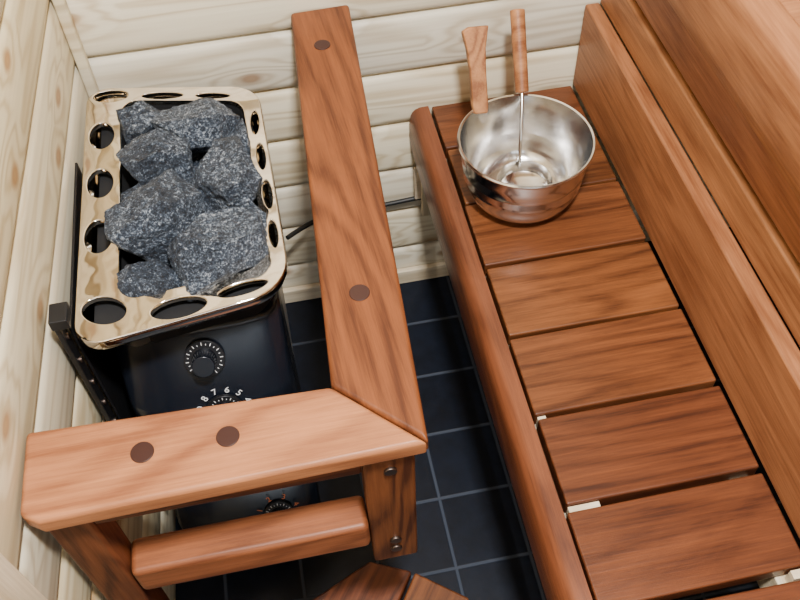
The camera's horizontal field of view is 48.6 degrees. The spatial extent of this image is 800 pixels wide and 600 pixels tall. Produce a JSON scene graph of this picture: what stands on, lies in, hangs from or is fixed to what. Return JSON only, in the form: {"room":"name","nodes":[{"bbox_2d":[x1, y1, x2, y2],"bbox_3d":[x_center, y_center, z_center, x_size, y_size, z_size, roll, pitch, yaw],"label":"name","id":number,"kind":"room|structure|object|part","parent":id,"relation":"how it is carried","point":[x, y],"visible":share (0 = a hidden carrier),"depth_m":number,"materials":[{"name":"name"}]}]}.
{"room":"sauna","nodes":[
{"label":"sauna","id":0,"kind":"room"},
{"bbox_2d":[0,0,175,599],"bbox_3d":[-0.315,0.328,0.228,0.038,2.100,2.379,-8,53,-4],"label":"wall","id":1,"kind":"structure","parent":0,"point":[44,96],"depth_m":0.99,"materials":[{"name":"beige wood"}]},
{"bbox_2d":[0,553,47,599],"bbox_3d":[-0.345,0.028,0.463,0.019,2.094,0.046,-10,53,-6],"label":"trim","id":2,"kind":"structure","parent":1,"relation":"attached to","point":[13,585],"depth_m":0.75,"materials":[{"name":"beige wood"}]},
{"bbox_2d":[51,0,99,96],"bbox_3d":[-0.470,-0.607,0.932,0.016,2.056,0.018,-10,53,-6],"label":"trim","id":3,"kind":"structure","parent":1,"relation":"attached to","point":[61,7],"depth_m":1.25,"materials":[{"name":"beige wood"}]},
{"bbox_2d":[21,5,427,599],"bbox_3d":[-0.207,0.012,1.215,0.426,0.414,0.734,-10,53,-6],"label":"guard rail","id":4,"kind":"object","parent":1,"relation":"attached to","point":[78,481],"visible":1,"depth_m":0.92,"materials":[{"name":"brown wood"}]},
{"bbox_3d":[-0.320,0.309,1.008,0.042,0.385,0.042,-10,53,-6],"label":"wall post","id":5,"kind":"part","parent":4,"relation":"part of","materials":[{"name":"brown wood"}]},
{"bbox_3d":[-0.012,0.218,0.991,0.054,0.262,0.042,-10,53,-6],"label":"corner post","id":6,"kind":"part","parent":4,"relation":"part of","materials":[{"name":"brown wood"}]},
{"bbox_2d":[49,0,722,287],"bbox_3d":[0.087,-0.717,1.017,1.462,2.100,0.038,-10,53,-6],"label":"wall","id":7,"kind":"structure","parent":0,"point":[412,53],"depth_m":1.38,"materials":[{"name":"beige wood"}]},
{"bbox_2d":[285,196,420,239],"bbox_3d":[0.046,-0.186,1.623,0.530,0.027,0.052,-15,53,-9],"label":"power cable","id":8,"kind":"object","parent":7,"relation":"attached to","point":[409,199],"visible":0.34,"depth_m":1.59,"materials":[{"name":"black rubber"}]},
{"bbox_2d":[283,214,729,303],"bbox_3d":[0.204,-0.084,1.827,1.292,0.038,0.012,-10,53,-6],"label":"baseboard","id":9,"kind":"structure","parent":7,"relation":"attached to","point":[438,269],"depth_m":1.80,"materials":[{"name":"beige wood"}]},
{"bbox_2d":[176,227,799,599],"bbox_3d":[0.366,0.850,1.151,1.500,0.038,2.412,-10,53,-6],"label":"floor","id":10,"kind":"structure","parent":0,"point":[473,541],"depth_m":1.54,"materials":[{"name":"tile"}]},
{"bbox_2d":[48,86,320,529],"bbox_3d":[-0.279,0.056,1.345,0.263,0.658,0.511,-10,53,-6],"label":"heater","id":11,"kind":"object","parent":10,"relation":"on","point":[140,351],"visible":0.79,"depth_m":1.12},
{"bbox_2d":[104,97,268,327],"bbox_3d":[-0.269,-0.122,1.160,0.195,0.175,0.352,-10,53,-6],"label":"stones","id":12,"kind":"object","parent":11,"relation":"in","point":[195,221],"depth_m":1.08},
{"bbox_2d":[121,104,269,342],"bbox_3d":[-0.273,-0.101,1.211,0.176,0.162,0.359,-10,53,-6],"label":"basket","id":13,"kind":"object","parent":11,"relation":"on","point":[251,325],"depth_m":1.11,"materials":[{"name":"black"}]},
{"bbox_3d":[-0.180,0.326,1.322,0.028,0.031,0.028,-10,53,-6],"label":"knob","id":14,"kind":"part","parent":11,"relation":"part of","materials":[{"name":"black plastic"}]},
{"bbox_3d":[-0.181,0.322,1.332,0.045,0.040,0.026,-10,53,-6],"label":"knob","id":15,"kind":"part","parent":11,"relation":"part of","materials":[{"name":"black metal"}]},
{"bbox_2d":[313,562,468,599],"bbox_3d":[-0.054,0.546,1.297,0.211,0.125,0.295,20,56,16],"label":"wooden step","id":16,"kind":"structure","parent":10,"relation":"on","point":[372,581],"depth_m":1.31,"materials":[{"name":"brown wood"}]},
{"bbox_2d":[409,86,799,599],"bbox_3d":[0.302,0.369,1.216,0.280,0.450,1.479,-10,53,-6],"label":"bench","id":17,"kind":"object","parent":10,"relation":"on","point":[599,390],"visible":0.84,"depth_m":1.12,"materials":[{"name":"brown wood"}]},
{"bbox_2d":[457,25,595,223],"bbox_3d":[0.174,-0.244,1.276,0.196,0.208,0.248,-10,53,-6],"label":"bucket","id":18,"kind":"object","parent":17,"relation":"on","point":[556,136],"visible":0.97,"depth_m":1.30,"materials":[{"name":"silver metal"}]},
{"bbox_2d":[497,9,552,185],"bbox_3d":[0.170,-0.279,1.297,0.084,0.204,0.222,-10,53,-6],"label":"ladle","id":19,"kind":"object","parent":18,"relation":"in","point":[520,172],"visible":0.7,"depth_m":1.31,"materials":[{"name":"silver metal"}]},
{"bbox_3d":[0.176,-0.364,1.297,0.022,0.100,0.091,-6,53,-3],"label":"handle","id":20,"kind":"part","parent":19,"relation":"part of","materials":[{"name":"brown wood"}]},
{"bbox_3d":[0.180,-0.256,1.325,0.006,0.096,0.069,1,52,3],"label":"rod","id":21,"kind":"part","parent":19,"relation":"part of","materials":[{"name":"silver metal"}]},
{"bbox_2d":[497,160,552,185],"bbox_3d":[0.186,-0.171,1.326,0.084,0.025,0.084,-10,53,-6],"label":"bowl","id":22,"kind":"object","parent":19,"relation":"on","point":[520,172],"depth_m":1.34,"materials":[{"name":"silver metal"}]},
{"bbox_2d":[614,0,799,209],"bbox_3d":[0.667,0.172,1.081,0.492,0.882,1.479,-10,53,-6],"label":"bench","id":23,"kind":"object","parent":10,"relation":"on","point":[752,46],"visible":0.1,"depth_m":0.90,"materials":[{"name":"brown wood"}]},
{"bbox_3d":[0.406,-0.292,1.501,0.038,0.799,0.038,-10,53,-6],"label":"leg","id":24,"kind":"part","parent":23,"relation":"part of","materials":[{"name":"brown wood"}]},
{"bbox_2d":[573,0,799,538],"bbox_3d":[0.464,0.090,0.948,0.076,0.305,1.432,-10,53,-6],"label":"backrest","id":25,"kind":"object","parent":23,"relation":"attached to","point":[750,348],"visible":1,"depth_m":1.11,"materials":[{"name":"brown wood"}]}
]}

